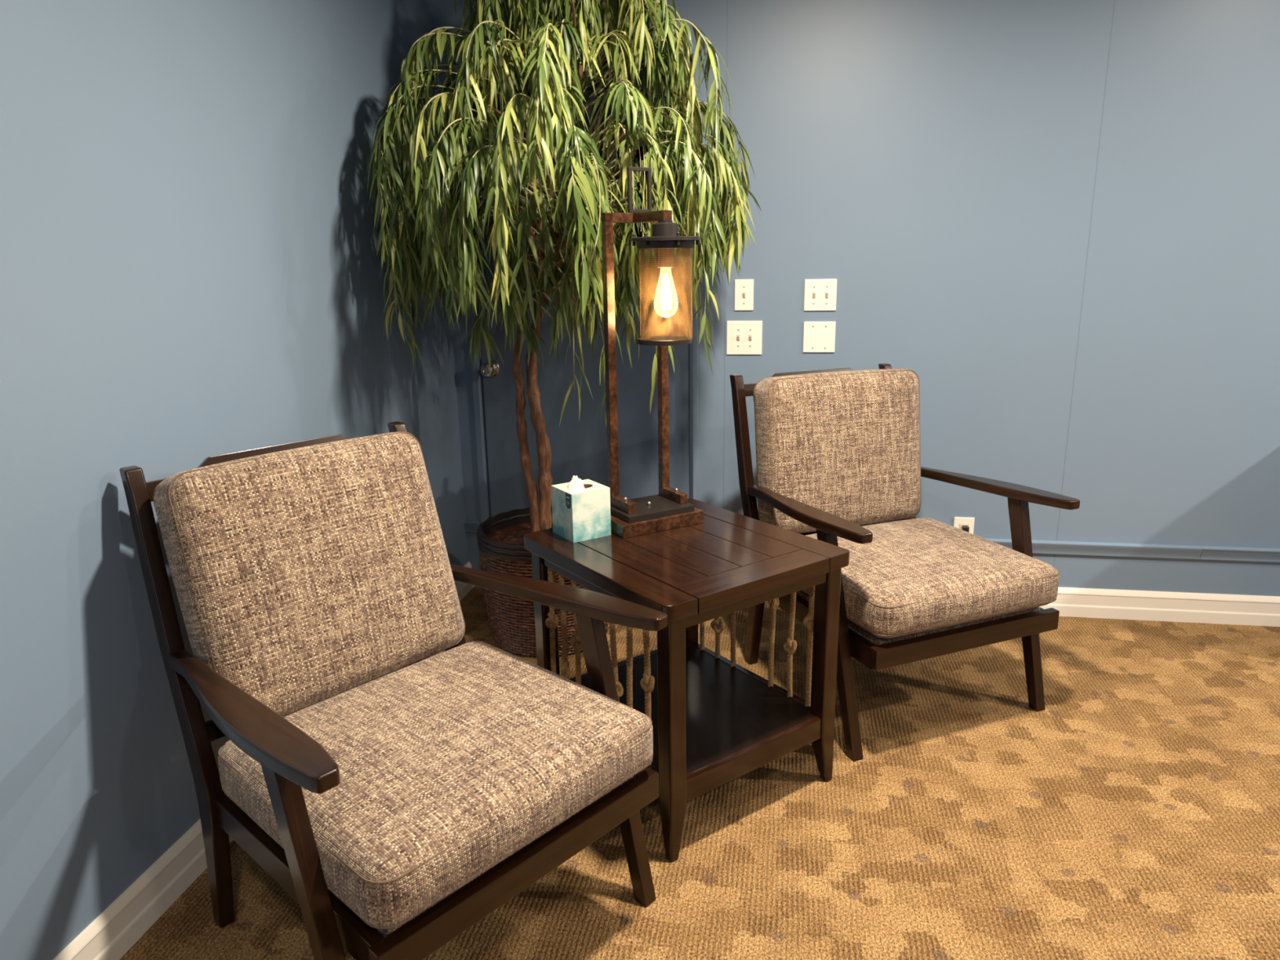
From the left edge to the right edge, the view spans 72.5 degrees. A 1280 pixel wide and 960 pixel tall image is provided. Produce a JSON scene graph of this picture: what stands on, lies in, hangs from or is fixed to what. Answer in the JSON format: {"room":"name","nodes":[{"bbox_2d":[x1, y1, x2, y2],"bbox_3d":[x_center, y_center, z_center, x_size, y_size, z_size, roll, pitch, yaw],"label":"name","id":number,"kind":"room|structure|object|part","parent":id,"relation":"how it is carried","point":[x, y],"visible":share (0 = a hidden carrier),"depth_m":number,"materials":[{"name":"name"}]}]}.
{"room":"waiting room","nodes":[
{"label":"waiting room","id":0,"kind":"room"},
{"bbox_2d":[0,0,468,959],"bbox_3d":[-1.294,-0.025,0.641,0.120,2.500,6.120,1,15,9],"label":"wall","id":1,"kind":"structure","parent":0,"point":[192,272],"depth_m":1.81,"materials":[{"name":"blue paint"}]},
{"bbox_2d":[53,561,474,959],"bbox_3d":[-1.217,1.147,0.869,0.017,0.112,6.000,1,15,9],"label":"baseboard","id":2,"kind":"structure","parent":1,"relation":"attached to","point":[117,928],"depth_m":1.84,"materials":[{"name":"beige paint"}]},
{"bbox_2d":[120,586,1279,959],"bbox_3d":[1.931,1.309,0.420,6.620,0.080,6.300,1,15,9],"label":"floor","id":3,"kind":"structure","parent":0,"point":[1135,815],"depth_m":2.10,"materials":[{"name":"carpet"}]},
{"bbox_2d":[119,421,667,959],"bbox_3d":[-0.487,0.452,1.782,0.867,0.982,0.778,12,19,41],"label":"armchair","id":4,"kind":"object","parent":3,"relation":"on","point":[401,800],"visible":1,"depth_m":1.69,"materials":[{"name":"beige fabric"}]},
{"bbox_3d":[-0.927,0.465,1.772,0.235,0.976,0.038,13,20,43],"label":"post","id":5,"kind":"part","parent":4,"relation":"part of","materials":[{"name":"brown wood"}]},
{"bbox_3d":[-0.684,0.455,1.969,0.028,0.042,0.580,12,19,41],"label":"rail","id":6,"kind":"part","parent":4,"relation":"part of","materials":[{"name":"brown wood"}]},
{"bbox_3d":[-0.800,-0.044,1.943,0.039,0.071,0.572,12,19,41],"label":"rail","id":7,"kind":"part","parent":4,"relation":"part of","materials":[{"name":"brown wood"}]},
{"bbox_3d":[-0.678,0.388,1.457,0.676,0.066,0.074,13,20,43],"label":"armrest","id":8,"kind":"part","parent":4,"relation":"part of","materials":[{"name":"brown wood"}]},
{"bbox_3d":[-0.627,0.704,1.562,0.607,0.063,0.025,12,19,41],"label":"rail","id":9,"kind":"part","parent":4,"relation":"part of","materials":[{"name":"brown wood"}]},
{"bbox_3d":[-0.511,0.729,1.403,0.209,0.635,0.038,10,18,37],"label":"leg","id":10,"kind":"part","parent":4,"relation":"part of","materials":[{"name":"brown wood"}]},
{"bbox_2d":[153,431,464,716],"bbox_3d":[-0.680,0.191,1.882,0.145,0.531,0.582,-10,5,43],"label":"cushion","id":11,"kind":"object","parent":4,"relation":"on","point":[312,577],"depth_m":1.79,"materials":[{"name":"fabric"}]},
{"bbox_3d":[-0.515,0.346,2.209,0.235,0.976,0.038,11,19,39],"label":"post","id":12,"kind":"part","parent":4,"relation":"part of","materials":[{"name":"brown wood"}]},
{"bbox_2d":[217,641,653,926],"bbox_3d":[-0.389,0.537,1.713,0.606,0.154,0.656,12,19,41],"label":"seat cushion","id":13,"kind":"object","parent":4,"relation":"on","point":[460,767],"depth_m":1.57,"materials":[{"name":"fabric"}]},
{"bbox_3d":[-0.189,0.684,1.564,0.030,0.059,0.646,12,19,41],"label":"rail","id":14,"kind":"part","parent":4,"relation":"part of","materials":[{"name":"brown wood"}]},
{"bbox_3d":[-0.209,0.253,1.953,0.676,0.066,0.074,11,19,39],"label":"armrest","id":15,"kind":"part","parent":4,"relation":"part of","materials":[{"name":"brown wood"}]},
{"bbox_3d":[-0.052,0.596,1.889,0.038,0.635,0.209,-14,19,-42],"label":"leg","id":16,"kind":"part","parent":4,"relation":"part of","materials":[{"name":"brown wood"}]},
{"bbox_2d":[478,522,608,657],"bbox_3d":[-0.338,0.395,3.225,0.490,0.370,0.490,1,15,9],"label":"basket","id":17,"kind":"object","parent":3,"relation":"on","point":[511,619],"depth_m":3.05,"materials":[{"name":"wicker"}]},
{"bbox_2d":[366,0,760,657],"bbox_3d":[-0.222,-0.559,2.805,1.200,2.422,1.137,-7,16,-24],"label":"potted tree","id":18,"kind":"object","parent":3,"relation":"on","point":[544,42],"visible":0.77,"depth_m":2.45,"materials":[{"name":"green plant"}]},
{"bbox_2d":[523,497,849,862],"bbox_3d":[0.110,0.473,2.333,0.585,0.646,0.642,-11,18,-35],"label":"side table","id":19,"kind":"object","parent":3,"relation":"on","point":[715,721],"visible":0.74,"depth_m":2.19,"materials":[{"name":"brown wood"}]},
{"bbox_3d":[-0.256,0.478,2.415,0.048,0.609,0.048,-11,18,-35],"label":"leg","id":20,"kind":"part","parent":19,"relation":"part of","materials":[{"name":"brown wood"}]},
{"bbox_2d":[551,475,611,542],"bbox_3d":[-0.157,0.065,2.317,0.115,0.162,0.114,-10,17,-32],"label":"tissue box","id":21,"kind":"object","parent":19,"relation":"on","point":[581,508],"visible":1,"depth_m":2.28,"materials":[{"name":"teal"}]},
{"bbox_3d":[-0.056,0.571,2.598,0.460,0.058,0.020,-11,18,-35],"label":"shelf rail","id":22,"kind":"part","parent":19,"relation":"part of","materials":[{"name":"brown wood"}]},
{"bbox_3d":[-0.094,0.667,2.227,0.024,0.058,0.518,-11,18,-35],"label":"shelf rail","id":23,"kind":"part","parent":19,"relation":"part of","materials":[{"name":"brown wood"}]},
{"bbox_2d":[600,166,703,538],"bbox_3d":[0.040,-0.325,2.264,0.256,0.938,0.265,-9,17,-30],"label":"table lamp","id":24,"kind":"object","parent":19,"relation":"on","point":[670,508],"visible":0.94,"depth_m":2.27,"materials":[{"name":"brown metal"}]},
{"bbox_3d":[-0.078,-0.319,2.312,0.023,0.745,0.023,-9,17,-30],"label":"post","id":25,"kind":"part","parent":24,"relation":"part of","materials":[{"name":"brown metal"}]},
{"bbox_3d":[-0.001,-0.749,2.254,0.068,0.112,0.010,-9,17,-30],"label":"handle","id":26,"kind":"part","parent":24,"relation":"part of","materials":[{"name":"brown metal"}]},
{"bbox_3d":[0.022,0.076,2.409,0.208,0.018,0.150,-9,17,-30],"label":"plate","id":27,"kind":"part","parent":24,"relation":"part of","materials":[{"name":"brown metal"}]},
{"bbox_3d":[0.030,-0.662,2.193,0.025,0.024,0.147,-9,17,-30],"label":"arm","id":28,"kind":"part","parent":24,"relation":"part of"},
{"bbox_3d":[0.062,-0.342,2.393,0.023,0.745,0.023,-9,17,-30],"label":"post","id":29,"kind":"part","parent":24,"relation":"part of","materials":[{"name":"brown metal"}]},
{"bbox_3d":[0.065,-0.466,2.189,0.132,0.230,0.132,-9,17,-30],"label":"lamp shade","id":30,"kind":"part","parent":24,"relation":"part of","materials":[{"name":"glass"}]},
{"bbox_2d":[657,248,674,267],"bbox_3d":[0.064,-0.551,2.167,0.044,0.047,0.044,-9,17,-30],"label":"bulb socket","id":31,"kind":"object","parent":24,"relation":"attached to","point":[660,248],"depth_m":2.15,"materials":[{"name":"beige metal"}]},
{"bbox_3d":[0.065,-0.471,2.188,0.062,0.124,0.062,-9,17,-30],"label":"bulb","id":32,"kind":"part","parent":24,"relation":"part of","materials":[{"name":"orange glass"}]},
{"bbox_3d":[0.073,0.585,1.977,0.048,0.609,0.048,-11,18,-35],"label":"leg","id":33,"kind":"part","parent":19,"relation":"part of","materials":[{"name":"brown wood"}]},
{"bbox_3d":[0.148,0.398,2.699,0.048,0.609,0.048,-11,18,-35],"label":"leg","id":34,"kind":"part","parent":19,"relation":"part of","materials":[{"name":"brown wood"}]},
{"bbox_2d":[574,645,815,774],"bbox_3d":[0.113,0.608,2.368,0.496,0.016,0.554,-11,18,-35],"label":"shelf","id":35,"kind":"object","parent":19,"relation":"attached to","point":[731,711],"depth_m":2.33,"materials":[{"name":"brown wood"}]},
{"bbox_3d":[0.320,0.585,2.517,0.024,0.058,0.518,-11,18,-35],"label":"shelf rail","id":36,"kind":"part","parent":19,"relation":"part of","materials":[{"name":"brown wood"}]},
{"bbox_3d":[0.282,0.681,2.147,0.460,0.058,0.020,-11,18,-35],"label":"shelf rail","id":37,"kind":"part","parent":19,"relation":"part of","materials":[{"name":"brown wood"}]},
{"bbox_3d":[0.477,0.505,2.260,0.048,0.609,0.048,-11,18,-35],"label":"leg","id":38,"kind":"part","parent":19,"relation":"part of","materials":[{"name":"brown wood"}]},
{"bbox_2d":[729,363,1079,761],"bbox_3d":[0.763,0.177,2.754,0.778,0.990,0.867,-7,15,-21],"label":"armchair","id":39,"kind":"object","parent":3,"relation":"on","point":[838,451],"visible":0.89,"depth_m":2.69,"materials":[{"name":"beige fabric"}]},
{"bbox_3d":[0.359,0.146,2.928,0.038,0.976,0.235,-6,15,-19],"label":"post","id":40,"kind":"part","parent":39,"relation":"part of","materials":[{"name":"brown wood"}]},
{"bbox_3d":[0.598,-0.343,3.015,0.572,0.071,0.039,-7,15,-21],"label":"rail","id":41,"kind":"part","parent":39,"relation":"part of","materials":[{"name":"brown wood"}]},
{"bbox_3d":[0.463,0.092,2.535,0.074,0.066,0.676,-6,15,-20],"label":"armrest","id":42,"kind":"part","parent":39,"relation":"part of","materials":[{"name":"brown wood"}]},
{"bbox_3d":[0.519,0.413,2.620,0.025,0.063,0.607,-7,15,-21],"label":"rail","id":43,"kind":"part","parent":39,"relation":"part of","materials":[{"name":"brown wood"}]},
{"bbox_2d":[754,368,920,533],"bbox_3d":[0.660,-0.100,2.886,0.578,0.516,0.173,-6,8,-19],"label":"cushion","id":44,"kind":"object","parent":39,"relation":"on","point":[846,445],"depth_m":2.80,"materials":[{"name":"fabric"}]},
{"bbox_3d":[0.554,0.448,2.428,0.038,0.635,0.209,-8,16,-25],"label":"leg","id":45,"kind":"part","parent":39,"relation":"part of","materials":[{"name":"brown wood"}]},
{"bbox_3d":[0.662,0.166,3.006,0.580,0.042,0.028,-7,15,-21],"label":"rail","id":46,"kind":"part","parent":39,"relation":"part of","materials":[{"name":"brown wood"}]},
{"bbox_3d":[0.925,0.079,3.151,0.038,0.976,0.235,-7,16,-24],"label":"post","id":47,"kind":"part","parent":39,"relation":"part of","materials":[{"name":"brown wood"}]},
{"bbox_2d":[801,517,1059,638],"bbox_3d":[0.814,0.275,2.654,0.656,0.154,0.606,-7,15,-21],"label":"seat cushion","id":48,"kind":"object","parent":39,"relation":"on","point":[921,577],"depth_m":2.44,"materials":[{"name":"fabric"}]},
{"bbox_3d":[0.918,0.440,2.439,0.646,0.059,0.030,-7,15,-21],"label":"rail","id":49,"kind":"part","parent":39,"relation":"part of","materials":[{"name":"brown wood"}]},
{"bbox_3d":[1.106,0.016,2.789,0.074,0.066,0.676,-7,16,-23],"label":"armrest","id":50,"kind":"part","parent":39,"relation":"part of","materials":[{"name":"brown wood"}]},
{"bbox_3d":[1.185,0.373,2.676,0.038,0.635,0.209,-6,15,-17],"label":"leg","id":51,"kind":"part","parent":39,"relation":"part of","materials":[{"name":"brown wood"}]},
{"bbox_2d":[429,0,1279,596],"bbox_3d":[2.416,-0.686,2.971,6.400,2.500,0.120,1,15,9],"label":"wall","id":52,"kind":"structure","parent":0,"point":[1062,217],"depth_m":3.07,"materials":[{"name":"blue paint"}]},
{"bbox_2d":[463,520,479,533],"bbox_3d":[-0.704,0.198,3.664,0.064,0.050,0.024,1,15,9],"label":"trim","id":53,"kind":"structure","parent":52,"relation":"attached to","point":[472,526],"depth_m":3.66,"materials":[{"name":"blue paint"}]},
{"bbox_2d":[451,45,697,523],"bbox_3d":[-0.220,-0.546,3.453,0.910,2.075,0.118,1,15,9],"label":"trim","id":54,"kind":"structure","parent":52,"relation":"attached to","point":[477,376],"depth_m":3.51,"materials":[{"name":"blue paint"}]},
{"bbox_2d":[471,62,689,516],"bbox_3d":[-0.228,-0.522,3.411,0.837,2.026,0.103,1,15,9],"label":"door","id":55,"kind":"structure","parent":52,"relation":"in","point":[579,448],"depth_m":3.49,"materials":[{"name":"blue paint"}]},
{"bbox_3d":[-0.603,-0.440,3.478,0.068,0.068,0.066,1,15,9],"label":"knob","id":56,"kind":"part","parent":55,"relation":"part of","materials":[{"name":"silver metal"}]},
{"bbox_2d":[734,279,753,311],"bbox_3d":[0.387,-0.688,3.248,0.070,0.114,0.019,1,15,9],"label":"switch plate","id":57,"kind":"object","parent":52,"relation":"attached to","point":[744,288],"visible":1,"depth_m":3.25,"materials":[{"name":"white plastic"}]},
{"bbox_2d":[726,320,762,355],"bbox_3d":[0.393,-0.535,3.287,0.133,0.127,0.019,1,15,9],"label":"switch plate","id":58,"kind":"object","parent":52,"relation":"attached to","point":[743,337],"visible":1,"depth_m":3.29,"materials":[{"name":"white plastic"}]},
{"bbox_2d":[803,321,835,352],"bbox_3d":[0.667,-0.532,3.246,0.116,0.114,0.008,1,15,9],"label":"blank plate","id":59,"kind":"object","parent":52,"relation":"attached to","point":[818,336],"visible":1,"depth_m":3.24,"materials":[{"name":"white plastic"}]},
{"bbox_2d":[804,279,836,311],"bbox_3d":[0.662,-0.679,3.203,0.116,0.114,0.019,1,15,9],"label":"switch plate","id":60,"kind":"object","parent":52,"relation":"attached to","point":[820,295],"visible":1,"depth_m":3.21,"materials":[{"name":"white plastic"}]},
{"bbox_2d":[953,516,974,533],"bbox_3d":[1.237,0.198,3.337,0.074,0.114,0.008,1,15,9],"label":"wall outlet","id":61,"kind":"object","parent":52,"relation":"attached to","point":[958,522],"visible":0.45,"depth_m":3.33,"materials":[{"name":"white plastic"}]},
{"bbox_2d":[959,523,968,529],"bbox_3d":[1.236,0.179,3.330,0.034,0.028,0.004,1,15,9],"label":"socket","id":62,"kind":"object","parent":61,"relation":"attached to","point":[960,524],"depth_m":3.33,"materials":[{"name":"beige plastic"}]},
{"bbox_2d":[961,524,968,532],"bbox_3d":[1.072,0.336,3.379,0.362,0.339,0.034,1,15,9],"label":"plug","id":63,"kind":"object","parent":61,"relation":"attached to","point":[966,528],"visible":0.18,"depth_m":3.30,"materials":[{"name":"black plastic"}]},
{"bbox_2d":[764,586,1279,626],"bbox_3d":[2.909,0.499,3.122,5.417,0.112,0.017,1,15,9],"label":"baseboard","id":64,"kind":"structure","parent":52,"relation":"attached to","point":[1122,604],"depth_m":3.27,"materials":[{"name":"beige paint"}]},
{"bbox_2d":[986,538,1203,559],"bbox_3d":[1.169,0.246,3.353,1.807,0.050,0.024,1,15,9],"label":"trim","id":65,"kind":"structure","parent":52,"relation":"attached to","point":[1046,547],"depth_m":3.25,"materials":[{"name":"blue paint"}]},
{"bbox_2d":[1200,546,1279,562],"bbox_3d":[3.818,0.315,2.913,3.564,0.050,0.024,1,15,9],"label":"trim","id":66,"kind":"structure","parent":52,"relation":"attached to","point":[1209,553],"depth_m":3.18,"materials":[{"name":"blue paint"}]}
]}

